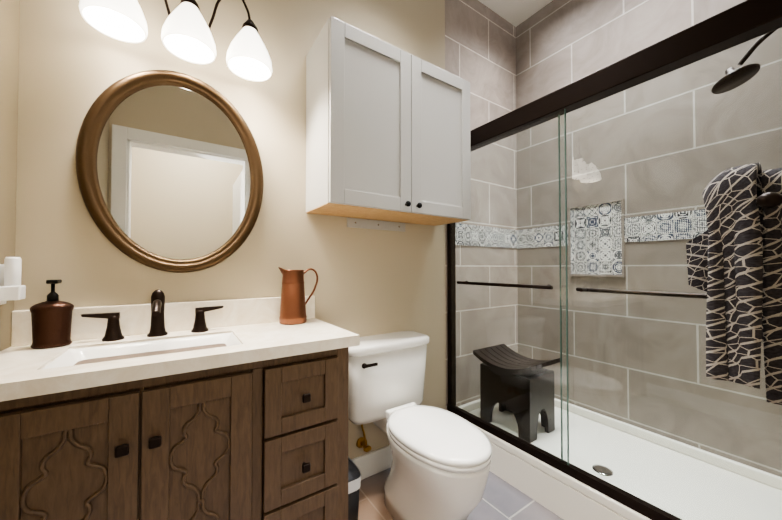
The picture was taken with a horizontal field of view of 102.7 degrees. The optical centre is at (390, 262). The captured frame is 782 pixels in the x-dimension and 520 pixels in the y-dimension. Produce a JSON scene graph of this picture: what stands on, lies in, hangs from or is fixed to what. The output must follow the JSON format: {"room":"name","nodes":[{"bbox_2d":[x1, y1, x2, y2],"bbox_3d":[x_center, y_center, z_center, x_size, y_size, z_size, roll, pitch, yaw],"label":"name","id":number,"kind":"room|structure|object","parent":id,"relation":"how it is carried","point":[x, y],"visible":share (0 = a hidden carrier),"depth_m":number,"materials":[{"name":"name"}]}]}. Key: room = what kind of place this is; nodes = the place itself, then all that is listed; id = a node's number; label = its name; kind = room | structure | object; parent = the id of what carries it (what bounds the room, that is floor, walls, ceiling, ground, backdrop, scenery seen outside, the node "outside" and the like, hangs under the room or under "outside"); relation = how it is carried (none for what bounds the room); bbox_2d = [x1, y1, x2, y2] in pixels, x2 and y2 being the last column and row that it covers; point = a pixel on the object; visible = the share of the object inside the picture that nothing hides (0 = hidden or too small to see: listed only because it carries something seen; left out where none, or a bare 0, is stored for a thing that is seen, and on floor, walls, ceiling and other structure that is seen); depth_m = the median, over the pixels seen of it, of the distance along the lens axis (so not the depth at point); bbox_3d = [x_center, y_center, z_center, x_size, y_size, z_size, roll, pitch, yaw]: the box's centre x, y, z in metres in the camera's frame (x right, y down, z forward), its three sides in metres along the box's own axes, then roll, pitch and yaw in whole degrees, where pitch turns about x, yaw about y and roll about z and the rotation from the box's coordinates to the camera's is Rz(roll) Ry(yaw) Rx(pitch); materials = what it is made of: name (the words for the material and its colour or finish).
{"room":"bathroom","nodes":[
{"label":"bathroom","id":0,"kind":"room"},
{"bbox_2d":[0,0,19,350],"bbox_3d":[-0.771,-0.388,0.288,0.100,3.012,1.620,1,-1,-34],"label":"wall","id":1,"kind":"structure","parent":0,"point":[9,41],"depth_m":0.94,"materials":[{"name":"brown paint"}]},
{"bbox_2d":[0,257,25,304],"bbox_3d":[-1.096,0.052,0.901,0.048,0.137,0.072,1,-1,-34],"label":"electrical outlet","id":2,"kind":"object","parent":1,"relation":"attached to","point":[12,287],"visible":1,"depth_m":0.89,"materials":[{"name":"white plastic"}]},
{"bbox_2d":[14,0,516,458],"bbox_3d":[-0.172,-0.365,1.723,2.694,3.012,0.104,1,-1,-34],"label":"wall","id":3,"kind":"structure","parent":0,"point":[73,64],"depth_m":1.47,"materials":[{"name":"beige paint"}]},
{"bbox_2d":[75,70,263,272],"bbox_3d":[-0.810,-0.349,1.214,0.596,0.778,0.034,1,-1,-34],"label":"oval mirror","id":4,"kind":"object","parent":3,"relation":"attached to","point":[169,170],"visible":0.98,"depth_m":1.20,"materials":[{"name":"brown metal"}]},
{"bbox_2d":[79,0,271,81],"bbox_3d":[-0.748,-0.980,1.161,0.579,0.406,0.208,1,-1,-34],"label":"sconce","id":5,"kind":"object","parent":3,"relation":"attached to","point":[186,34],"visible":1,"depth_m":1.12,"materials":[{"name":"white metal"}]},
{"bbox_2d":[356,424,371,451],"bbox_3d":[-0.143,0.870,1.609,0.079,0.214,0.089,1,-1,-34],"label":"water valve","id":6,"kind":"object","parent":3,"relation":"attached to","point":[361,442],"visible":0.75,"depth_m":1.60,"materials":[{"name":"gold metal"}]},
{"bbox_2d":[351,445,391,479],"bbox_3d":[-0.018,1.081,1.737,0.895,0.120,0.014,1,-1,-34],"label":"baseboard","id":7,"kind":"structure","parent":3,"relation":"attached to","point":[373,462],"depth_m":1.67,"materials":[{"name":"white paint"}]},
{"bbox_2d":[347,218,404,231],"bbox_3d":[-0.072,-0.207,1.719,0.373,0.049,0.014,1,-1,-34],"label":"rail","id":8,"kind":"object","parent":3,"relation":"attached to","point":[371,224],"visible":1,"depth_m":1.71,"materials":[{"name":"grey paint"}]},
{"bbox_2d":[306,16,470,225],"bbox_3d":[0.022,-0.618,1.604,0.827,0.764,0.321,1,-1,-34],"label":"upper cabinet","id":9,"kind":"object","parent":3,"relation":"attached to","point":[387,131],"visible":1,"depth_m":1.44,"materials":[{"name":"grey paint"}]},
{"bbox_2d":[358,468,562,519],"bbox_3d":[0.501,1.148,0.298,3.450,0.060,3.220,1,-1,-34],"label":"floor","id":10,"kind":"structure","parent":0,"point":[502,499],"depth_m":1.47,"materials":[{"name":"tile"}]},
{"bbox_2d":[0,289,359,519],"bbox_3d":[-0.644,0.613,1.042,0.969,1.035,0.482,1,-1,-34],"label":"bathroom vanity","id":11,"kind":"object","parent":10,"relation":"on","point":[158,408],"visible":1,"depth_m":0.90,"materials":[{"name":"brown wood"}]},
{"bbox_2d":[30,279,73,348],"bbox_3d":[-1.047,0.155,0.967,0.094,0.204,0.073,1,-1,-34],"label":"soap dispenser","id":12,"kind":"object","parent":11,"relation":"on","point":[51,318],"visible":1,"depth_m":0.94,"materials":[{"name":"brown metal"}]},
{"bbox_2d":[278,267,317,324],"bbox_3d":[-0.410,0.143,1.395,0.178,0.243,0.118,1,-1,-34],"label":"copper pitcher","id":13,"kind":"object","parent":11,"relation":"on","point":[293,307],"visible":1,"depth_m":1.34,"materials":[{"name":"brown metal"}]},
{"bbox_2d":[348,457,360,519],"bbox_3d":[-0.217,0.998,1.330,0.113,0.271,0.238,1,-1,-34],"label":"trash bin","id":14,"kind":"object","parent":10,"relation":"on","point":[354,478],"visible":0.31,"depth_m":1.25,"materials":[{"name":"black plastic"}]},
{"bbox_2d":[348,331,491,519],"bbox_3d":[0.109,0.762,1.389,0.492,0.748,0.734,1,-1,-34],"label":"toilet","id":15,"kind":"object","parent":10,"relation":"on","point":[440,464],"visible":0.9,"depth_m":1.32,"materials":[{"name":"white ceramic"}]},
{"bbox_2d":[458,398,781,519],"bbox_3d":[1.086,1.036,1.584,0.762,0.205,1.496,1,-1,-34],"label":"shower pan","id":16,"kind":"object","parent":10,"relation":"on","point":[561,494],"visible":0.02,"depth_m":1.47,"materials":[{"name":"white plastic"}]},
{"bbox_2d":[473,344,559,442],"bbox_3d":[0.767,0.773,1.917,0.314,0.428,0.400,1,-1,-34],"label":"stool","id":17,"kind":"object","parent":16,"relation":"on","point":[531,395],"depth_m":1.82,"materials":[{"name":"brown wood"}]},
{"bbox_2d":[447,0,781,519],"bbox_3d":[0.802,0.073,1.409,0.117,1.724,1.496,1,-1,-34],"label":"shower door","id":18,"kind":"structure","parent":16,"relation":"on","point":[742,22],"depth_m":1.28,"materials":[{"name":"clear glass"}]},
{"bbox_2d":[478,0,552,26],"bbox_3d":[0.501,-1.923,0.347,3.450,0.060,3.220,1,-1,-34],"label":"ceiling","id":19,"kind":"structure","parent":0,"point":[515,13],"depth_m":2.28,"materials":[{"name":"white paint"}]},
{"bbox_2d":[517,0,781,476],"bbox_3d":[1.446,-0.363,1.837,0.112,3.012,1.720,1,-1,-34],"label":"wall","id":20,"kind":"structure","parent":0,"point":[564,42],"depth_m":1.81,"materials":[{"name":"tile"}]},
{"bbox_2d":[711,29,776,93],"bbox_3d":[1.429,-0.811,1.154,0.150,0.219,0.350,1,-1,-34],"label":"shower head","id":21,"kind":"object","parent":20,"relation":"attached to","point":[734,72],"depth_m":1.22},
{"bbox_3d":[0.455,-0.390,0.207,1.845,3.012,0.120,1,-1,-34],"label":"wall","id":22,"kind":"structure","parent":0,"visible":0},
{"bbox_2d":[756,189,781,207],"bbox_3d":[0.756,-0.132,0.611,0.150,0.120,0.218,1,-1,-34],"label":"towel holder","id":23,"kind":"object","parent":22,"relation":"attached to","point":[769,200],"visible":0.44,"depth_m":0.58,"materials":[{"name":"brown metal"}]},
{"bbox_2d":[686,162,781,404],"bbox_3d":[0.775,0.034,0.670,0.152,0.493,0.233,1,-1,-34],"label":"hanging towel","id":24,"kind":"object","parent":23,"relation":"hanging from","point":[734,258],"visible":1,"depth_m":0.64,"materials":[{"name":"black fabric"}]}
]}

